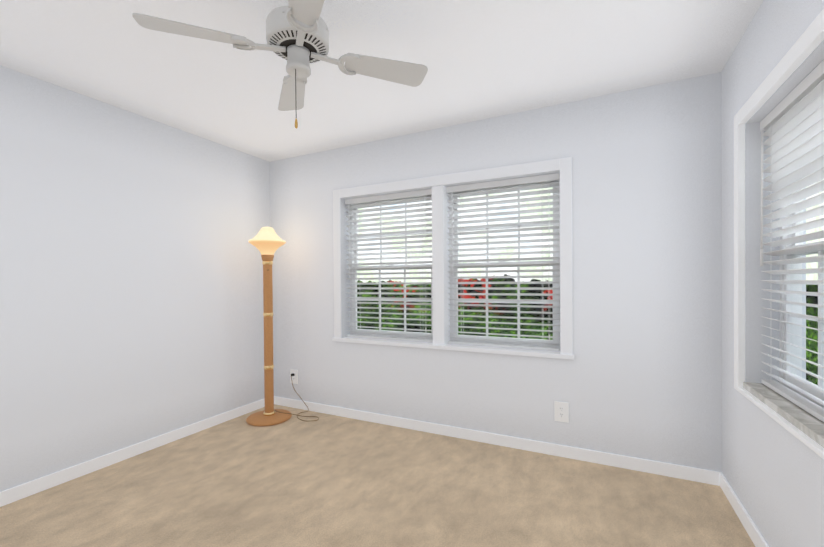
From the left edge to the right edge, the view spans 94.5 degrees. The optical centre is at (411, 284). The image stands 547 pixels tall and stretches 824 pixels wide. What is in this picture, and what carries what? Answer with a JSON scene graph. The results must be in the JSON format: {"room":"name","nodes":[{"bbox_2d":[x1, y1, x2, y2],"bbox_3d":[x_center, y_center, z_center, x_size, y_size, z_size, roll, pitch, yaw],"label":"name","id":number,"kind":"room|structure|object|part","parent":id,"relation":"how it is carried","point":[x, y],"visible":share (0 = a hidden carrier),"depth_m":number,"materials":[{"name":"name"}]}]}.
{"room":"empty bedroom","nodes":[
{"label":"empty bedroom","id":0,"kind":"room"},
{"bbox_2d":[0,65,269,491],"bbox_3d":[-2.250,0.002,2.409,0.220,2.440,3.300,0,1,26],"label":"wall","id":1,"kind":"structure","parent":0,"point":[131,290],"depth_m":2.60,"materials":[{"name":"paint"}]},
{"bbox_2d":[0,399,264,506],"bbox_3d":[-2.134,1.180,2.367,0.017,0.082,3.240,0,1,26],"label":"baseboard","id":2,"kind":"structure","parent":1,"relation":"attached to","point":[46,482],"depth_m":2.58,"materials":[{"name":"white paint"}]},
{"bbox_2d":[0,404,754,546],"bbox_3d":[-0.517,1.265,1.573,4.060,0.100,3.740,0,1,26],"label":"floor","id":3,"kind":"structure","parent":0,"point":[326,480],"depth_m":2.15,"materials":[{"name":"carpet"}]},
{"bbox_2d":[246,227,318,425],"bbox_3d":[-1.151,0.344,3.415,0.614,1.722,0.517,0,1,26],"label":"floor lamp","id":4,"kind":"object","parent":3,"relation":"on","point":[267,242],"visible":1,"depth_m":3.37,"materials":[{"name":"wood"}]},
{"bbox_3d":[-1.291,-0.388,3.399,0.314,0.256,0.314,0,1,26],"label":"lamp shade","id":5,"kind":"part","parent":4,"relation":"part of","materials":[{"name":"beige fabric"}]},
{"bbox_3d":[-1.027,1.038,3.470,0.443,0.325,0.275,0,1,26],"label":"cord","id":6,"kind":"part","parent":4,"relation":"part of","materials":[{"name":"brown plastic"}]},
{"bbox_2d":[0,0,762,161],"bbox_3d":[-0.536,-1.275,1.552,4.060,0.100,3.740,0,1,26],"label":"ceiling","id":7,"kind":"structure","parent":0,"point":[482,59],"depth_m":2.07,"materials":[{"name":"paint"}]},
{"bbox_2d":[132,0,427,128],"bbox_3d":[-0.469,-0.929,1.573,0.891,0.592,0.891,0,1,26],"label":"ceiling fan","id":8,"kind":"object","parent":7,"relation":"hanging from","point":[297,35],"visible":1,"depth_m":1.53,"materials":[{"name":"white"}]},
{"bbox_3d":[-0.470,-0.771,1.542,0.003,0.203,0.003,0,1,26],"label":"chain","id":9,"kind":"part","parent":8,"relation":"part of","materials":[{"name":"grey metal"}]},
{"bbox_3d":[-0.470,-1.048,1.572,0.249,0.354,0.249,0,1,26],"label":"motor","id":10,"kind":"part","parent":8,"relation":"part of","materials":[{"name":"white"}]},
{"bbox_2d":[270,72,721,471],"bbox_3d":[0.250,-0.024,3.142,4.060,2.440,0.220,0,1,26],"label":"wall","id":11,"kind":"structure","parent":0,"point":[639,375],"depth_m":2.56,"materials":[{"name":"paint"}]},
{"bbox_2d":[290,369,297,383],"bbox_3d":[-1.151,0.897,3.715,0.092,0.136,0.009,0,1,26],"label":"electrical outlet","id":12,"kind":"object","parent":11,"relation":"attached to","point":[294,380],"visible":0.94,"depth_m":3.71,"materials":[{"name":"white plastic"}]},
{"bbox_2d":[332,157,573,359],"bbox_3d":[0.231,-0.178,3.128,2.036,1.378,0.238,0,1,26],"label":"window","id":13,"kind":"structure","parent":11,"relation":"in","point":[440,276],"depth_m":3.03,"materials":[{"name":"white paint"}]},
{"bbox_2d":[345,189,432,342],"bbox_3d":[-0.209,-0.152,3.325,0.879,1.260,0.070,0,1,26],"label":"window blind","id":14,"kind":"object","parent":13,"relation":"attached to","point":[390,198],"visible":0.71,"depth_m":3.31,"materials":[{"name":"white plastic"}]},
{"bbox_3d":[-0.173,-0.152,3.400,0.891,1.267,0.077,0,1,26],"label":"left back window sashes","id":15,"kind":"part","parent":13,"relation":"part of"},
{"bbox_3d":[-0.172,-0.153,3.402,0.827,1.203,0.030,0,1,26],"label":"glass","id":16,"kind":"part","parent":13,"relation":"part of","materials":[{"name":"clear glass"}]},
{"bbox_2d":[446,173,559,350],"bbox_3d":[0.670,-0.155,2.892,0.849,1.260,0.070,0,1,26],"label":"window blind","id":17,"kind":"object","parent":13,"relation":"attached to","point":[503,184],"visible":0.92,"depth_m":2.87,"materials":[{"name":"white plastic"}]},
{"bbox_3d":[0.707,-0.156,2.967,0.861,1.267,0.077,0,1,26],"label":"back right window sashes","id":18,"kind":"part","parent":13,"relation":"part of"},
{"bbox_3d":[0.708,-0.156,2.970,0.797,1.203,0.030,0,1,26],"label":"glass","id":19,"kind":"part","parent":13,"relation":"part of","materials":[{"name":"clear glass"}]},
{"bbox_2d":[274,396,715,484],"bbox_3d":[0.208,1.156,3.048,3.620,0.082,0.013,0,1,26],"label":"baseboard","id":20,"kind":"structure","parent":11,"relation":"attached to","point":[621,461],"depth_m":2.75,"materials":[{"name":"white paint"}]},
{"bbox_2d":[554,401,568,422],"bbox_3d":[1.037,0.882,2.639,0.092,0.136,0.009,0,1,26],"label":"electrical outlet","id":21,"kind":"object","parent":11,"relation":"attached to","point":[561,411],"visible":1,"depth_m":2.64,"materials":[{"name":"white plastic"}]},
{"bbox_2d":[721,0,823,546],"bbox_3d":[1.196,-0.011,0.715,0.220,2.440,3.300,0,1,26],"label":"wall","id":22,"kind":"structure","parent":0,"point":[772,471],"depth_m":1.83,"materials":[{"name":"paint"}]},
{"bbox_2d":[716,471,768,546],"bbox_3d":[1.099,1.168,0.778,0.017,0.082,3.240,0,1,26],"label":"baseboard","id":23,"kind":"structure","parent":22,"relation":"attached to","point":[753,532],"depth_m":1.90,"materials":[{"name":"white paint"}]},
{"bbox_2d":[734,9,823,458],"bbox_3d":[1.510,-0.157,1.417,0.225,1.385,1.070,0,1,26],"label":"window","id":24,"kind":"structure","parent":22,"relation":"in","point":[806,44],"depth_m":1.76,"materials":[{"name":"white paint"}]},
{"bbox_2d":[760,60,823,421],"bbox_3d":[1.502,-0.149,1.421,0.070,1.260,0.924,0,1,26],"label":"window blind","id":25,"kind":"object","parent":24,"relation":"attached to","point":[792,124],"visible":1,"depth_m":1.55,"materials":[{"name":"white plastic"}]},
{"bbox_3d":[1.577,-0.149,1.385,0.077,1.267,0.936,0,1,26],"label":"window right sashes","id":26,"kind":"part","parent":24,"relation":"part of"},
{"bbox_3d":[1.579,-0.149,1.384,0.030,1.203,0.872,0,1,26],"label":"glass","id":27,"kind":"part","parent":24,"relation":"part of","materials":[{"name":"clear glass"}]},
{"bbox_2d":[743,382,823,447],"bbox_3d":[1.528,0.500,1.417,0.217,0.030,0.939,0,1,26],"label":"window sill","id":28,"kind":"structure","parent":22,"relation":"attached to","point":[811,426],"depth_m":1.47,"materials":[{"name":"white stone"}]},
{"label":"outside","id":29,"kind":"structure","parent":0,"visible":0},
{"bbox_2d":[357,179,823,384],"bbox_3d":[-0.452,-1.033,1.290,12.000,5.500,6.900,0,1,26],"label":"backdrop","id":30,"kind":"structure","parent":29,"point":[812,356],"depth_m":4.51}
]}

